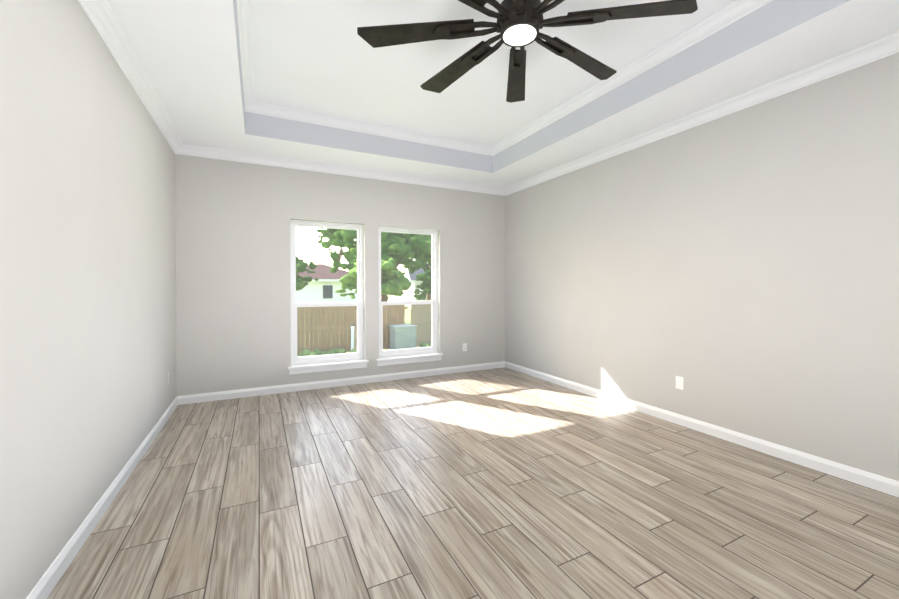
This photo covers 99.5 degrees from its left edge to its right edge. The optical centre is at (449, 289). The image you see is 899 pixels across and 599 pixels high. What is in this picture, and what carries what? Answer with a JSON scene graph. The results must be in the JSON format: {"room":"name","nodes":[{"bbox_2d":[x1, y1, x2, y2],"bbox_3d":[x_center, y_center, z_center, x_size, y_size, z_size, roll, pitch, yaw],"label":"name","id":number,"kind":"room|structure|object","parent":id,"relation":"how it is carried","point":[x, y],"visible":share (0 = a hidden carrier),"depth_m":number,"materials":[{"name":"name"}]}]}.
{"room":"empty bedroom","nodes":[
{"label":"empty bedroom","id":0,"kind":"room"},
{"bbox_2d":[0,0,176,598],"bbox_3d":[-1.548,-0.301,1.159,0.160,3.500,6.640,0,1,-27],"label":"wall","id":1,"kind":"structure","parent":0,"point":[88,393],"depth_m":1.78,"materials":[{"name":"paint"}]},
{"bbox_2d":[26,396,181,598],"bbox_3d":[-1.471,1.202,1.214,0.014,0.092,6.320,0,1,-27],"label":"baseboard","id":2,"kind":"structure","parent":1,"relation":"attached to","point":[43,588],"depth_m":1.96,"materials":[{"name":"paint"}]},
{"bbox_2d":[77,0,184,153],"bbox_3d":[-1.438,-1.448,1.203,0.088,0.088,6.320,0,1,-27],"label":"crown molding","id":3,"kind":"structure","parent":1,"relation":"attached to","point":[100,14],"depth_m":2.46,"materials":[{"name":"paint"}]},
{"bbox_2d":[175,154,504,395],"bbox_3d":[-1.049,-0.341,5.032,4.200,3.500,0.160,0,1,-27],"label":"wall","id":4,"kind":"structure","parent":0,"point":[233,292],"depth_m":4.47,"materials":[{"name":"paint"}]},
{"bbox_2d":[290,220,363,364],"bbox_3d":[-1.541,0.031,4.824,0.890,1.760,0.078,0,1,-27],"label":"window","id":5,"kind":"structure","parent":4,"relation":"in","point":[335,357],"depth_m":4.80,"materials":[{"name":"white plastic"}]},
{"bbox_2d":[288,359,367,374],"bbox_3d":[-1.499,0.960,4.750,0.960,0.095,0.115,0,1,-27],"label":"window sill","id":6,"kind":"structure","parent":4,"relation":"attached to","point":[323,367],"depth_m":4.71,"materials":[{"name":"paint"}]},
{"bbox_2d":[178,361,505,404],"bbox_3d":[-1.010,1.164,4.970,4.140,0.092,0.014,0,1,-27],"label":"baseboard","id":7,"kind":"structure","parent":4,"relation":"attached to","point":[232,394],"depth_m":4.71,"materials":[{"name":"paint"}]},
{"bbox_2d":[181,144,504,195],"bbox_3d":[-0.993,-1.485,4.909,4.020,0.088,0.088,0,1,-27],"label":"crown molding","id":8,"kind":"structure","parent":4,"relation":"attached to","point":[191,150],"depth_m":4.68,"materials":[{"name":"paint"}]},
{"bbox_2d":[378,226,437,357],"bbox_3d":[-0.584,0.027,5.303,0.890,1.760,0.078,0,1,-27],"label":"window","id":9,"kind":"structure","parent":4,"relation":"in","point":[419,349],"depth_m":5.32,"materials":[{"name":"white plastic"}]},
{"bbox_2d":[376,353,442,365],"bbox_3d":[-0.542,0.955,5.229,0.960,0.095,0.115,0,1,-27],"label":"window sill","id":10,"kind":"structure","parent":4,"relation":"attached to","point":[394,360],"depth_m":5.18,"materials":[{"name":"paint"}]},
{"bbox_2d":[462,343,466,350],"bbox_3d":[0.223,0.844,5.586,0.072,0.116,0.008,0,1,-27],"label":"outlet","id":11,"kind":"object","parent":4,"relation":"attached to","point":[464,346],"visible":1,"depth_m":5.58,"materials":[{"name":"white plastic"}]},
{"bbox_2d":[47,367,898,598],"bbox_3d":[0.401,1.339,2.152,4.520,0.200,6.640,0,1,-27],"label":"floor","id":12,"kind":"structure","parent":0,"point":[502,483],"depth_m":2.15,"materials":[{"name":"wood"}]},
{"bbox_2d":[107,0,898,187],"bbox_3d":[0.401,-1.781,2.120,4.200,0.560,6.320,0,1,-27],"label":"ceiling","id":13,"kind":"structure","parent":0,"point":[323,57],"depth_m":2.97,"materials":[{"name":"paint"}]},
{"bbox_2d":[236,0,255,112],"bbox_3d":[-0.841,-1.754,1.498,0.082,0.082,4.980,0,1,-27],"label":"crown molding","id":14,"kind":"structure","parent":13,"relation":"attached to","point":[244,7],"depth_m":2.82,"materials":[{"name":"paint"}]},
{"bbox_2d":[252,102,491,155],"bbox_3d":[-0.699,-1.782,4.308,2.670,0.082,0.082,0,1,-27],"label":"crown molding","id":15,"kind":"structure","parent":13,"relation":"attached to","point":[261,108],"depth_m":4.20,"materials":[{"name":"paint"}]},
{"bbox_2d":[357,0,697,102],"bbox_3d":[0.388,-1.597,2.104,1.809,0.407,1.809,0,1,-27],"label":"fan","id":16,"kind":"object","parent":13,"relation":"hanging from","point":[520,23],"visible":1,"depth_m":2.15,"materials":[{"name":"black wood"}]},
{"bbox_2d":[492,0,772,155],"bbox_3d":[1.643,-1.766,2.742,0.082,0.082,4.980,0,1,-27],"label":"crown molding","id":17,"kind":"structure","parent":13,"relation":"attached to","point":[727,15],"depth_m":2.96,"materials":[{"name":"paint"}]},
{"bbox_2d":[505,52,898,480],"bbox_3d":[2.351,-0.321,3.110,0.160,3.500,6.640,0,1,-27],"label":"wall","id":18,"kind":"structure","parent":0,"point":[737,271],"depth_m":3.00,"materials":[{"name":"paint"}]},
{"bbox_2d":[676,376,682,389],"bbox_3d":[2.095,0.845,3.464,0.008,0.116,0.072,0,1,-27],"label":"outlet","id":19,"kind":"object","parent":18,"relation":"attached to","point":[679,382],"visible":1,"depth_m":3.46,"materials":[{"name":"white plastic"}]},
{"bbox_2d":[505,31,898,195],"bbox_3d":[2.240,-1.466,3.043,0.088,0.088,6.320,0,1,-27],"label":"crown molding","id":20,"kind":"structure","parent":18,"relation":"attached to","point":[888,45],"depth_m":2.96,"materials":[{"name":"paint"}]},
{"bbox_2d":[506,362,898,497],"bbox_3d":[2.273,1.183,3.087,0.014,0.092,6.320,0,1,-27],"label":"baseboard","id":21,"kind":"structure","parent":18,"relation":"attached to","point":[867,479],"depth_m":2.99,"materials":[{"name":"paint"}]},
{"label":"outside","id":22,"kind":"structure","parent":0,"visible":0},
{"bbox_2d":[300,296,417,364],"bbox_3d":[-17.507,2.137,44.426,130.000,0.300,84.980,0,1,-27],"label":"ground","id":23,"kind":"structure","parent":22,"point":[399,298],"depth_m":37.78,"materials":[{"name":"green plant"}]},
{"bbox_2d":[296,256,318,290],"bbox_3d":[-11.962,-0.302,27.556,4.680,5.188,4.800,0,1,-27],"label":"tree","id":24,"kind":"object","parent":23,"relation":"on","point":[300,285],"depth_m":27.53,"materials":[{"name":"green plant"}]},
{"bbox_2d":[296,264,356,311],"bbox_3d":[-13.520,-0.309,39.116,10.900,4.700,9.940,0,1,1],"label":"house","id":25,"kind":"structure","parent":23,"relation":"on","point":[322,290],"depth_m":34.59,"materials":[{"name":"white paint"}]},
{"bbox_2d":[317,228,344,268],"bbox_3d":[-14.929,-3.791,50.832,5.371,11.602,5.708,0,1,-27],"label":"tree","id":26,"kind":"object","parent":23,"relation":"on","point":[327,243],"depth_m":49.89,"materials":[{"name":"green plant"}]},
{"bbox_2d":[297,305,406,354],"bbox_3d":[-10.630,1.413,10.458,19.995,1.842,0.148,0,1,-27],"label":"fence","id":27,"kind":"object","parent":23,"relation":"on","point":[306,323],"depth_m":13.61,"materials":[{"name":"brown wood"}]},
{"bbox_2d":[351,324,354,349],"bbox_3d":[-3.389,1.740,13.399,0.173,1.128,0.130,0,1,-27],"label":"standpipe","id":28,"kind":"object","parent":23,"relation":"on","point":[352,341],"depth_m":13.34,"materials":[{"name":"white plastic"}]},
{"bbox_2d":[297,342,431,362],"bbox_3d":[-4.862,2.222,12.251,20.088,0.670,1.552,0,1,-27],"label":"grass tufts","id":29,"kind":"object","parent":23,"relation":"on","point":[306,352],"depth_m":12.93,"materials":[{"name":"green plant"}]},
{"bbox_2d":[335,257,411,301],"bbox_3d":[-4.306,0.227,21.540,4.254,4.175,4.177,0,1,-27],"label":"tree","id":30,"kind":"object","parent":23,"relation":"on","point":[403,284],"depth_m":20.75,"materials":[{"name":"green plant"}]},
{"bbox_2d":[330,229,431,301],"bbox_3d":[-4.494,-1.513,26.338,7.253,7.556,7.468,0,1,-27],"label":"tree","id":31,"kind":"object","parent":23,"relation":"on","point":[407,248],"depth_m":24.79,"materials":[{"name":"green plant"}]},
{"bbox_2d":[389,324,416,349],"bbox_3d":[-1.727,1.806,14.119,0.900,0.980,0.800,0,1,-27],"label":"utility box","id":32,"kind":"object","parent":23,"relation":"on","point":[401,337],"depth_m":13.83,"materials":[{"name":"green plastic"}]},
{"bbox_2d":[400,234,431,300],"bbox_3d":[-1.595,-2.028,31.194,7.406,8.535,7.623,0,1,-27],"label":"tree","id":33,"kind":"object","parent":23,"relation":"on","point":[428,250],"depth_m":29.29,"materials":[{"name":"green plant"}]},
{"bbox_2d":[404,265,428,307],"bbox_3d":[0.655,-0.467,42.295,10.900,4.950,8.940,0,1,-12],"label":"house","id":34,"kind":"structure","parent":23,"relation":"on","point":[413,281],"depth_m":38.64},
{"bbox_2d":[411,300,431,346],"bbox_3d":[0.339,1.329,17.190,0.108,1.872,6.150,0,1,37],"label":"fence","id":35,"kind":"object","parent":23,"relation":"on","point":[425,317],"depth_m":15.33,"materials":[{"name":"brown wood"}]},
{"bbox_2d":[413,270,431,299],"bbox_3d":[-0.425,0.514,23.631,3.822,3.705,3.673,0,1,-27],"label":"tree","id":36,"kind":"object","parent":23,"relation":"on","point":[426,286],"depth_m":22.82,"materials":[{"name":"green plant"}]}
]}

